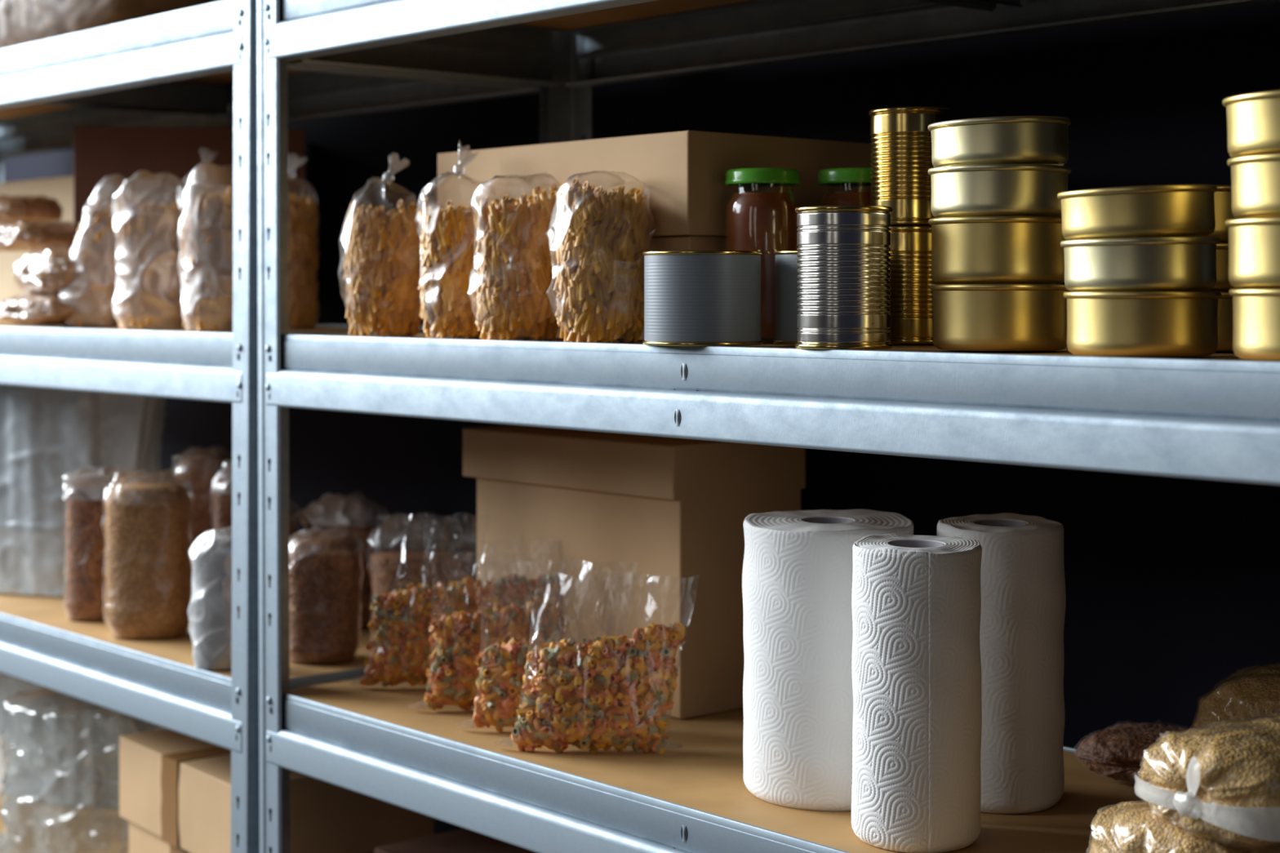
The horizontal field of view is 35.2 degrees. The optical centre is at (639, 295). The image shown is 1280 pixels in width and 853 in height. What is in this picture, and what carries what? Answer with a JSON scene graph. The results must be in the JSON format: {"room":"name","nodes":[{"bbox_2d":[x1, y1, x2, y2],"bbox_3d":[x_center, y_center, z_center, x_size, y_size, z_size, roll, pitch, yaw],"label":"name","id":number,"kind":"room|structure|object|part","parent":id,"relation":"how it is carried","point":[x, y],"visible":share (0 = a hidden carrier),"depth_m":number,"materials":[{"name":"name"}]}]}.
{"room":"food storage room","nodes":[
{"label":"food storage room","id":0,"kind":"room"},
{"bbox_2d":[4,1,1279,834],"bbox_3d":[-0.156,-0.332,2.589,0.100,3.660,6.550,0,0,-41],"label":"wall","id":1,"kind":"structure","parent":0,"point":[1172,584],"depth_m":1.93,"materials":[{"name":"black paint"}]},
{"bbox_3d":[-2.007,1.548,0.908,5.100,0.100,6.650,0,0,-41],"label":"floor","id":2,"kind":"structure","parent":0,"visible":0},
{"bbox_2d":[0,0,547,852],"bbox_3d":[-0.745,0.374,2.737,0.410,2.271,1.554,0,0,-41],"label":"shelving unit","id":3,"kind":"object","parent":2,"relation":"on","point":[196,66],"visible":0.44,"depth_m":2.25,"materials":[{"name":"metal"}]},
{"bbox_2d":[0,175,73,320],"bbox_3d":[-0.890,-0.069,3.098,0.104,0.217,0.346,0,0,-41],"label":"cardboard box","id":4,"kind":"object","parent":3,"relation":"on","point":[61,188],"visible":0.21,"depth_m":3.07,"materials":[{"name":"brown cardboard"}]},
{"bbox_3d":[-0.890,-0.139,3.098,0.104,0.077,0.346,0,0,-41],"label":"box lid","id":5,"kind":"part","parent":4,"relation":"part of","materials":[{"name":"cardboard"}]},
{"bbox_2d":[0,293,99,326],"bbox_3d":[-0.741,0.017,2.558,0.158,0.042,0.122,0,0,43],"label":"bag","id":6,"kind":"object","parent":3,"relation":"on","point":[42,309],"visible":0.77,"depth_m":2.50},
{"bbox_2d":[13,245,83,295],"bbox_3d":[-0.732,-0.031,2.570,0.114,0.065,0.165,0,0,-35],"label":"bag","id":7,"kind":"object","parent":6,"relation":"on","point":[50,270],"visible":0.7,"depth_m":2.51,"materials":[{"name":"plastic"}]},
{"bbox_2d":[0,220,73,252],"bbox_3d":[-0.805,-0.080,2.693,0.146,0.042,0.122,0,0,43],"label":"bag","id":8,"kind":"object","parent":7,"relation":"on","point":[25,236],"visible":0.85,"depth_m":2.64,"materials":[{"name":"plastic"}]},
{"bbox_2d":[0,194,62,222],"bbox_3d":[-0.877,-0.118,2.836,0.103,0.047,0.129,0,0,-44],"label":"bag","id":9,"kind":"object","parent":8,"relation":"on","point":[15,208],"visible":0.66,"depth_m":2.79,"materials":[{"name":"brown food"}]},
{"bbox_2d":[0,672,132,808],"bbox_3d":[-0.866,0.601,3.022,0.290,0.292,0.114,0,0,32],"label":"plastic bag","id":10,"kind":"object","parent":3,"relation":"on","point":[81,752],"visible":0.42,"depth_m":2.96,"materials":[{"name":"clear plastic"}]},
{"bbox_2d":[0,384,165,597],"bbox_3d":[-0.778,0.241,2.710,0.318,0.302,0.163,0,0,17],"label":"plastic bag","id":11,"kind":"object","parent":3,"relation":"on","point":[46,435],"visible":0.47,"depth_m":2.63,"materials":[{"name":"plastic"}]},
{"bbox_2d":[0,688,168,852],"bbox_3d":[-0.692,0.624,2.564,0.272,0.245,0.194,0,0,32],"label":"plastic bag","id":12,"kind":"object","parent":3,"relation":"on","point":[2,814],"visible":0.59,"depth_m":2.56,"materials":[{"name":"clear plastic"}]},
{"bbox_2d":[58,173,130,328],"bbox_3d":[-0.681,-0.056,2.531,0.088,0.192,0.084,0,0,22],"label":"bag","id":13,"kind":"object","parent":3,"relation":"on","point":[93,249],"visible":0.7,"depth_m":2.50,"materials":[{"name":"plastic"}]},
{"bbox_2d":[62,464,129,621],"bbox_3d":[-0.663,0.300,2.459,0.081,0.185,0.078,0,0,2],"label":"bag","id":14,"kind":"object","parent":3,"relation":"on","point":[85,538],"visible":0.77,"depth_m":2.43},
{"bbox_2d":[0,0,222,48],"bbox_3d":[-0.712,-0.407,2.707,0.306,0.204,0.638,0,0,-41],"label":"sack","id":15,"kind":"object","parent":3,"relation":"on","point":[21,21],"visible":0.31,"depth_m":2.49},
{"bbox_2d":[101,468,194,639],"bbox_3d":[-0.569,0.296,2.341,0.110,0.192,0.094,0,0,0],"label":"bag","id":16,"kind":"object","parent":3,"relation":"on","point":[148,569],"visible":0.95,"depth_m":2.31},
{"bbox_2d":[111,170,192,329],"bbox_3d":[-0.571,-0.053,2.369,0.095,0.187,0.089,0,0,-6],"label":"bag","id":17,"kind":"object","parent":3,"relation":"on","point":[148,287],"visible":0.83,"depth_m":2.34,"materials":[{"name":"plastic"}]},
{"bbox_2d":[73,125,305,244],"bbox_3d":[-0.614,-0.092,2.766,0.303,0.265,0.183,0,0,-11],"label":"cardboard box","id":18,"kind":"object","parent":3,"relation":"on","point":[100,152],"visible":0.33,"depth_m":2.67,"materials":[{"name":"brown cardboard"}]},
{"bbox_2d":[177,149,224,327],"bbox_3d":[-0.532,-0.070,2.450,0.069,0.221,0.066,0,0,-4],"label":"bag","id":19,"kind":"object","parent":3,"relation":"on","point":[207,171],"visible":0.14,"depth_m":2.45,"materials":[{"name":"clear plastic"}]},
{"bbox_2d":[171,446,231,613],"bbox_3d":[-0.544,0.290,2.520,0.081,0.204,0.078,0,0,0],"label":"bag","id":20,"kind":"object","parent":3,"relation":"on","point":[201,470],"visible":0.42,"depth_m":2.49,"materials":[{"name":"clear plastic"}]},
{"bbox_2d":[177,162,241,331],"bbox_3d":[-0.471,-0.054,2.251,0.084,0.188,0.088,0,0,0],"label":"bag","id":21,"kind":"object","parent":3,"relation":"on","point":[207,247],"visible":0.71,"depth_m":2.22,"materials":[{"name":"clear plastic"}]},
{"bbox_2d":[187,526,239,670],"bbox_3d":[-0.446,0.319,2.135,0.064,0.147,0.059,0,0,0],"label":"bag","id":22,"kind":"object","parent":3,"relation":"on","point":[211,571],"visible":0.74,"depth_m":2.11,"materials":[{"name":"white plastic"}]},
{"bbox_2d":[209,459,240,536],"bbox_3d":[-0.478,0.294,2.401,0.069,0.196,0.069,0,0,0],"label":"bag","id":23,"kind":"object","parent":3,"relation":"on","point":[222,486],"visible":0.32,"depth_m":2.38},
{"bbox_2d":[128,821,374,852],"bbox_3d":[-0.409,0.677,2.296,0.244,0.142,0.303,0,0,-37],"label":"cardboard box","id":24,"kind":"object","parent":3,"relation":"on","point":[140,840],"visible":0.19,"depth_m":2.30,"materials":[{"name":"brown cardboard"}]},
{"bbox_2d":[119,729,434,852],"bbox_3d":[-0.418,0.560,2.297,0.244,0.096,0.313,0,0,-37],"label":"cardboard box","id":25,"kind":"object","parent":24,"relation":"on","point":[175,786],"visible":0.58,"depth_m":2.20,"materials":[{"name":"brown cardboard"}]},
{"bbox_2d":[288,499,301,542],"bbox_3d":[-0.430,0.314,2.360,0.070,0.157,0.073,0,0,0],"label":"bag","id":26,"kind":"object","parent":3,"relation":"on","point":[292,520],"visible":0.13,"depth_m":2.35,"materials":[{"name":"clear plastic"}]},
{"bbox_2d":[288,152,319,329],"bbox_3d":[-0.418,-0.065,2.399,0.071,0.211,0.074,0,0,-31],"label":"bag","id":27,"kind":"object","parent":3,"relation":"on","point":[304,221],"visible":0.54,"depth_m":2.38,"materials":[{"name":"clear plastic"}]},
{"bbox_2d":[288,524,364,663],"bbox_3d":[-0.344,0.320,2.180,0.088,0.144,0.084,0,0,0],"label":"bag","id":28,"kind":"object","parent":3,"relation":"on","point":[324,571],"visible":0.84,"depth_m":2.15,"materials":[{"name":"clear plastic"}]},
{"bbox_2d":[296,490,387,629],"bbox_3d":[-0.354,0.313,2.402,0.106,0.158,0.091,0,0,3],"label":"bag","id":29,"kind":"object","parent":3,"relation":"on","point":[362,528],"visible":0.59,"depth_m":2.37,"materials":[{"name":"clear plastic"}]},
{"bbox_2d":[366,511,476,639],"bbox_3d":[-0.242,0.319,2.270,0.130,0.147,0.092,0,0,0],"label":"bag","id":30,"kind":"object","parent":3,"relation":"on","point":[391,571],"visible":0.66,"depth_m":2.24,"materials":[{"name":"clear plastic"}]},
{"bbox_2d":[257,0,1279,852],"bbox_3d":[0.172,0.374,1.686,0.410,2.271,1.230,0,0,-41],"label":"shelving unit","id":31,"kind":"object","parent":2,"relation":"on","point":[1215,416],"visible":0.73,"depth_m":1.71,"materials":[{"name":"metal"}]},
{"bbox_2d":[337,154,422,337],"bbox_3d":[-0.249,-0.050,1.958,0.088,0.180,0.074,0,0,0],"label":"bag","id":32,"kind":"object","parent":31,"relation":"on","point":[381,265],"visible":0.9,"depth_m":1.93,"materials":[{"name":"clear plastic"}]},
{"bbox_2d":[350,576,480,687],"bbox_3d":[-0.220,0.306,2.020,0.141,0.177,0.058,0,0,-3],"label":"pouch","id":33,"kind":"object","parent":31,"relation":"on","point":[401,646],"visible":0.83,"depth_m":2.01,"materials":[{"name":"multicoloured food"}]},
{"bbox_2d":[374,828,534,852],"bbox_3d":[-0.055,0.651,1.994,0.273,0.193,0.343,0,0,-41],"label":"cardboard box","id":34,"kind":"object","parent":31,"relation":"on","point":[459,841],"visible":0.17,"depth_m":2.04,"materials":[{"name":"brown cardboard"}]},
{"bbox_2d":[414,140,496,339],"bbox_3d":[-0.168,-0.052,1.859,0.074,0.184,0.081,0,0,-16],"label":"bag","id":35,"kind":"object","parent":31,"relation":"on","point":[446,245],"visible":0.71,"depth_m":1.83,"materials":[{"name":"clear plastic"}]},
{"bbox_2d":[408,599,559,711],"bbox_3d":[-0.143,0.320,1.920,0.154,0.150,0.053,0,0,-12],"label":"pouch","id":36,"kind":"object","parent":31,"relation":"on","point":[458,638],"visible":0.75,"depth_m":1.91,"materials":[{"name":"food"}]},
{"bbox_2d":[466,172,560,341],"bbox_3d":[-0.105,-0.035,1.780,0.090,0.150,0.081,0,0,4],"label":"bag","id":37,"kind":"object","parent":31,"relation":"on","point":[513,266],"visible":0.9,"depth_m":1.75,"materials":[{"name":"clear plastic"}]},
{"bbox_2d":[474,573,563,639],"bbox_3d":[-0.128,0.317,2.001,0.112,0.155,0.036,0,0,0],"label":"pouch","id":38,"kind":"object","parent":31,"relation":"on","point":[508,590],"visible":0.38,"depth_m":2.00,"materials":[{"name":"clear plastic"}]},
{"bbox_2d":[456,637,594,731],"bbox_3d":[-0.084,0.318,1.824,0.164,0.155,0.052,0,0,-5],"label":"pouch","id":39,"kind":"object","parent":31,"relation":"on","point":[502,670],"visible":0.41,"depth_m":1.81,"materials":[{"name":"food"}]},
{"bbox_2d":[493,622,684,754],"bbox_3d":[-0.038,0.318,1.741,0.179,0.155,0.060,0,0,4],"label":"pouch","id":40,"kind":"object","parent":31,"relation":"on","point":[615,691],"visible":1,"depth_m":1.73,"materials":[{"name":"food"}]},
{"bbox_2d":[545,170,657,342],"bbox_3d":[-0.033,-0.033,1.698,0.096,0.147,0.080,0,0,0],"label":"bag","id":41,"kind":"object","parent":31,"relation":"on","point":[601,236],"visible":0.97,"depth_m":1.67,"materials":[{"name":"clear plastic"}]},
{"bbox_2d":[448,235,799,340],"bbox_3d":[0.024,-0.006,1.904,0.258,0.092,0.348,0,0,-41],"label":"cardboard box","id":42,"kind":"object","parent":31,"relation":"on","point":[686,242],"visible":0.08,"depth_m":1.71,"materials":[{"name":"brown cardboard"}]},
{"bbox_2d":[437,130,871,237],"bbox_3d":[0.021,-0.094,1.902,0.265,0.090,0.363,0,0,-41],"label":"cardboard box","id":43,"kind":"object","parent":42,"relation":"on","point":[684,171],"visible":0.48,"depth_m":1.75,"materials":[{"name":"brown cardboard"}]},
{"bbox_2d":[462,425,805,719],"bbox_3d":[-0.012,0.266,2.040,0.177,0.256,0.332,0,0,-41],"label":"cardboard box","id":44,"kind":"object","parent":31,"relation":"on","point":[637,531],"visible":0.7,"depth_m":1.93,"materials":[{"name":"brown cardboard"}]},
{"bbox_3d":[-0.012,0.164,2.040,0.177,0.052,0.332,0,0,-41],"label":"box lid","id":45,"kind":"part","parent":44,"relation":"part of","materials":[{"name":"cardboard"}]},
{"bbox_2d":[642,250,762,346],"bbox_3d":[0.049,0.002,1.575,0.094,0.073,0.094,0,0,-3],"label":"can","id":46,"kind":"object","parent":31,"relation":"on","point":[692,298],"visible":1,"depth_m":1.53,"materials":[{"name":"grey metal"}]},
{"bbox_3d":[0.049,-0.033,1.575,0.094,0.004,0.094,0,0,-3],"label":"lid","id":47,"kind":"part","parent":46,"relation":"part of","materials":[{"name":"gold metal"}]},
{"bbox_2d":[724,168,799,342],"bbox_3d":[0.103,-0.034,1.690,0.065,0.144,0.065,0,0,-41],"label":"jar","id":48,"kind":"object","parent":31,"relation":"on","point":[765,222],"visible":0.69,"depth_m":1.66,"materials":[{"name":"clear glass"}]},
{"bbox_3d":[0.103,-0.099,1.690,0.063,0.012,0.063,0,0,-41],"label":"lid","id":49,"kind":"part","parent":48,"relation":"part of","materials":[{"name":"green metal"}]},
{"bbox_2d":[773,249,799,345],"bbox_3d":[0.149,0.002,1.590,0.087,0.073,0.087,0,0,-20],"label":"can","id":50,"kind":"object","parent":31,"relation":"on","point":[786,263],"visible":0.28,"depth_m":1.57,"materials":[{"name":"grey metal"}]},
{"bbox_3d":[0.149,-0.033,1.590,0.087,0.004,0.087,0,0,-20],"label":"lid","id":51,"kind":"part","parent":50,"relation":"part of","materials":[{"name":"gold metal"}]},
{"bbox_2d":[742,509,913,811],"bbox_3d":[0.149,0.284,1.599,0.136,0.220,0.139,0,0,0],"label":"paper towel roll","id":52,"kind":"object","parent":31,"relation":"on","point":[797,566],"visible":0.69,"depth_m":1.54,"materials":[{"name":"white paper"}]},
{"bbox_2d":[795,204,893,349],"bbox_3d":[0.148,-0.013,1.464,0.071,0.102,0.071,0,0,-41],"label":"tin can","id":53,"kind":"object","parent":31,"relation":"on","point":[843,255],"visible":1,"depth_m":1.43,"materials":[{"name":"silver metal"}]},
{"bbox_3d":[0.148,-0.062,1.464,0.071,0.004,0.071,0,0,-41],"label":"lid","id":54,"kind":"part","parent":53,"relation":"part of","materials":[{"name":"gold metal"}]},
{"bbox_2d":[817,167,871,205],"bbox_3d":[0.183,-0.035,1.720,0.066,0.146,0.066,0,0,-41],"label":"jar","id":55,"kind":"object","parent":31,"relation":"on","point":[848,176],"visible":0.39,"depth_m":1.70,"materials":[{"name":"clear glass"}]},
{"bbox_3d":[0.183,-0.030,1.720,0.066,0.138,0.066,0,0,-41],"label":"glass","id":56,"kind":"part","parent":55,"relation":"part of","materials":[{"name":"glass"}]},
{"bbox_3d":[0.183,-0.101,1.720,0.064,0.012,0.064,0,0,-41],"label":"lid","id":57,"kind":"part","parent":55,"relation":"part of","materials":[{"name":"green metal"}]},
{"bbox_2d":[888,226,937,343],"bbox_3d":[0.221,-0.009,1.640,0.069,0.094,0.069,0,0,-34],"label":"tin can","id":58,"kind":"object","parent":31,"relation":"on","point":[911,313],"visible":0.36,"depth_m":1.61,"materials":[{"name":"gold metal"}]},
{"bbox_3d":[0.221,-0.054,1.640,0.069,0.004,0.069,0,0,-41],"label":"lid","id":59,"kind":"part","parent":58,"relation":"part of","materials":[{"name":"gold metal"}]},
{"bbox_2d":[868,106,953,226],"bbox_3d":[0.220,-0.104,1.640,0.069,0.094,0.069,0,0,-13],"label":"tin can","id":60,"kind":"object","parent":58,"relation":"on","point":[901,160],"visible":0.66,"depth_m":1.61,"materials":[{"name":"gold metal"}]},
{"bbox_3d":[0.220,-0.149,1.640,0.069,0.004,0.069,0,0,-8],"label":"lid","id":61,"kind":"part","parent":60,"relation":"part of","materials":[{"name":"gold metal"}]},
{"bbox_2d":[851,533,982,852],"bbox_3d":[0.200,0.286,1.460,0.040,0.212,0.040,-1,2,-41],"label":"paper towel roll","id":62,"kind":"object","parent":31,"relation":"on","point":[916,600],"visible":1,"depth_m":1.42,"materials":[{"name":"white paper"}]},
{"bbox_2d":[929,284,1068,351],"bbox_3d":[0.258,0.015,1.442,0.100,0.047,0.100,0,0,-41],"label":"can","id":63,"kind":"object","parent":31,"relation":"on","point":[966,317],"visible":0.92,"depth_m":1.40,"materials":[{"name":"gold metal"}]},
{"bbox_2d":[928,216,1066,284],"bbox_3d":[0.257,-0.032,1.442,0.100,0.047,0.100,0,0,-26],"label":"can","id":64,"kind":"object","parent":63,"relation":"on","point":[966,250],"visible":0.91,"depth_m":1.40,"materials":[{"name":"gold metal"}]},
{"bbox_3d":[0.257,-0.053,1.442,0.100,0.004,0.100,0,0,-26],"label":"lid","id":65,"kind":"part","parent":64,"relation":"part of","materials":[{"name":"gold metal"}]},
{"bbox_2d":[928,164,1071,217],"bbox_3d":[0.257,-0.073,1.442,0.101,0.036,0.101,0,0,-10],"label":"can","id":66,"kind":"object","parent":64,"relation":"on","point":[975,189],"visible":0.93,"depth_m":1.40,"materials":[{"name":"gold metal"}]},
{"bbox_2d":[928,115,1071,167],"bbox_3d":[0.257,-0.108,1.442,0.101,0.035,0.101,0,0,23],"label":"can","id":67,"kind":"object","parent":66,"relation":"on","point":[1006,140],"visible":0.96,"depth_m":1.40,"materials":[{"name":"gold metal"}]},
{"bbox_3d":[0.257,-0.122,1.442,0.101,0.004,0.101,-2,0,5],"label":"lid","id":68,"kind":"part","parent":67,"relation":"part of","materials":[{"name":"gold metal"}]},
{"bbox_3d":[0.257,-0.089,1.442,0.101,0.004,0.101,0,0,-10],"label":"lid","id":69,"kind":"part","parent":66,"relation":"part of","materials":[{"name":"gold metal"}]},
{"bbox_3d":[0.258,-0.006,1.442,0.100,0.004,0.100,0,0,-41],"label":"lid","id":70,"kind":"part","parent":63,"relation":"part of","materials":[{"name":"gold metal"}]},
{"bbox_2d":[936,512,1066,813],"bbox_3d":[0.281,0.284,1.572,0.100,0.220,0.103,0,0,-2],"label":"paper towel roll","id":71,"kind":"object","parent":31,"relation":"on","point":[1023,591],"visible":0.7,"depth_m":1.53,"materials":[{"name":"white paper"}]},
{"bbox_2d":[1075,722,1188,783],"bbox_3d":[0.420,0.370,1.615,0.094,0.044,0.156,0,0,-41],"label":"clear bag","id":72,"kind":"object","parent":31,"relation":"on","point":[1116,753],"visible":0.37,"depth_m":1.61,"materials":[{"name":"food"}]},
{"bbox_2d":[1063,291,1221,356],"bbox_3d":[0.326,0.018,1.310,0.100,0.041,0.100,0,0,26],"label":"can","id":73,"kind":"object","parent":31,"relation":"on","point":[1100,323],"visible":1,"depth_m":1.27,"materials":[{"name":"gold metal"}]},
{"bbox_2d":[1060,236,1219,291],"bbox_3d":[0.324,-0.020,1.310,0.100,0.035,0.100,0,0,-41],"label":"can","id":74,"kind":"object","parent":73,"relation":"on","point":[1164,263],"visible":0.99,"depth_m":1.27,"materials":[{"name":"gold metal"}]},
{"bbox_2d":[1057,184,1217,239],"bbox_3d":[0.323,-0.053,1.310,0.101,0.036,0.101,0,0,-21],"label":"can","id":75,"kind":"object","parent":74,"relation":"on","point":[1166,210],"visible":0.97,"depth_m":1.27,"materials":[{"name":"gold metal"}]},
{"bbox_3d":[0.323,-0.067,1.310,0.101,0.004,0.101,-2,0,-35],"label":"lid","id":76,"kind":"part","parent":75,"relation":"part of","materials":[{"name":"gold metal"}]},
{"bbox_3d":[0.324,-0.035,1.310,0.100,0.004,0.100,-1,0,-4],"label":"lid","id":77,"kind":"part","parent":74,"relation":"part of","materials":[{"name":"gold metal"}]},
{"bbox_3d":[0.326,-0.001,1.310,0.100,0.004,0.100,0,0,26],"label":"lid","id":78,"kind":"part","parent":73,"relation":"part of","materials":[{"name":"gold metal"}]},
{"bbox_2d":[1085,800,1279,852],"bbox_3d":[0.389,0.357,1.308,0.193,0.071,0.137,0,0,-33],"label":"bag","id":79,"kind":"object","parent":31,"relation":"on","point":[1130,826],"visible":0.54,"depth_m":1.26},
{"bbox_2d":[1134,711,1279,851],"bbox_3d":[0.388,0.303,1.269,0.150,0.068,0.124,0,0,-36],"label":"bag","id":80,"kind":"object","parent":79,"relation":"on","point":[1221,783],"visible":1,"depth_m":1.22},
{"bbox_2d":[1216,292,1233,351],"bbox_3d":[0.409,0.018,1.440,0.100,0.041,0.100,0,0,-41],"label":"can","id":81,"kind":"object","parent":31,"relation":"on","point":[1225,311],"visible":0.08,"depth_m":1.39,"materials":[{"name":"gold metal"}]},
{"bbox_2d":[1152,242,1279,291],"bbox_3d":[0.409,-0.020,1.440,0.100,0.034,0.100,0,0,-8],"label":"can","id":82,"kind":"object","parent":81,"relation":"on","point":[1223,284],"visible":0.09,"depth_m":1.39,"materials":[{"name":"gold metal"}]},
{"bbox_2d":[1202,184,1235,242],"bbox_3d":[0.409,-0.057,1.440,0.100,0.040,0.100,0,0,24],"label":"can","id":83,"kind":"object","parent":82,"relation":"on","point":[1223,196],"visible":0.07,"depth_m":1.39,"materials":[{"name":"gold metal"}]},
{"bbox_3d":[0.409,-0.074,1.440,0.100,0.004,0.100,0,0,24],"label":"lid","id":84,"kind":"part","parent":83,"relation":"part of","materials":[{"name":"gold metal"}]},
{"bbox_3d":[0.409,-0.035,1.440,0.100,0.004,0.100,0,0,-8],"label":"lid","id":85,"kind":"part","parent":82,"relation":"part of","materials":[{"name":"gold metal"}]},
{"bbox_3d":[0.409,-0.001,1.440,0.100,0.004,0.100,0,0,-41],"label":"lid","id":86,"kind":"part","parent":81,"relation":"part of","materials":[{"name":"gold metal"}]},
{"bbox_2d":[1190,661,1279,730],"bbox_3d":[0.493,0.335,1.509,0.158,0.115,0.112,0,0,41],"label":"bag","id":87,"kind":"object","parent":31,"relation":"on","point":[1253,692],"visible":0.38,"depth_m":1.50,"materials":[{"name":"brown food"}]},
{"bbox_2d":[1229,288,1279,360],"bbox_3d":[0.408,0.017,1.220,0.100,0.043,0.100,0,0,-41],"label":"can","id":88,"kind":"object","parent":31,"relation":"on","point":[1256,312],"visible":1,"depth_m":1.20,"materials":[{"name":"gold metal"}]},
{"bbox_2d":[1224,217,1279,288],"bbox_3d":[0.406,-0.025,1.220,0.100,0.042,0.100,0,0,41],"label":"can","id":89,"kind":"object","parent":88,"relation":"on","point":[1254,243],"visible":1,"depth_m":1.20,"materials":[{"name":"gold metal"}]},
{"bbox_3d":[0.406,-0.044,1.220,0.100,0.004,0.100,0,0,41],"label":"lid","id":90,"kind":"part","parent":89,"relation":"part of","materials":[{"name":"gold metal"}]},
{"bbox_2d":[1226,152,1279,218],"bbox_3d":[0.407,-0.066,1.220,0.100,0.039,0.100,0,0,23],"label":"can","id":91,"kind":"object","parent":89,"relation":"on","point":[1255,179],"visible":0.94,"depth_m":1.20,"materials":[{"name":"gold metal"}]},
{"bbox_2d":[1222,89,1279,157],"bbox_3d":[0.404,-0.103,1.220,0.100,0.040,0.100,0,0,-21],"label":"can","id":92,"kind":"object","parent":91,"relation":"on","point":[1253,119],"visible":0.92,"depth_m":1.20,"materials":[{"name":"gold metal"}]},
{"bbox_3d":[0.404,-0.119,1.220,0.100,0.004,0.100,-2,0,27],"label":"lid","id":93,"kind":"part","parent":92,"relation":"part of","materials":[{"name":"gold metal"}]},
{"bbox_3d":[0.407,-0.082,1.220,0.100,0.004,0.100,-1,0,34],"label":"lid","id":94,"kind":"part","parent":91,"relation":"part of","materials":[{"name":"gold metal"}]},
{"bbox_3d":[0.408,-0.002,1.220,0.100,0.004,0.100,0,0,-41],"label":"lid","id":95,"kind":"part","parent":88,"relation":"part of","materials":[{"name":"gold metal"}]}
]}

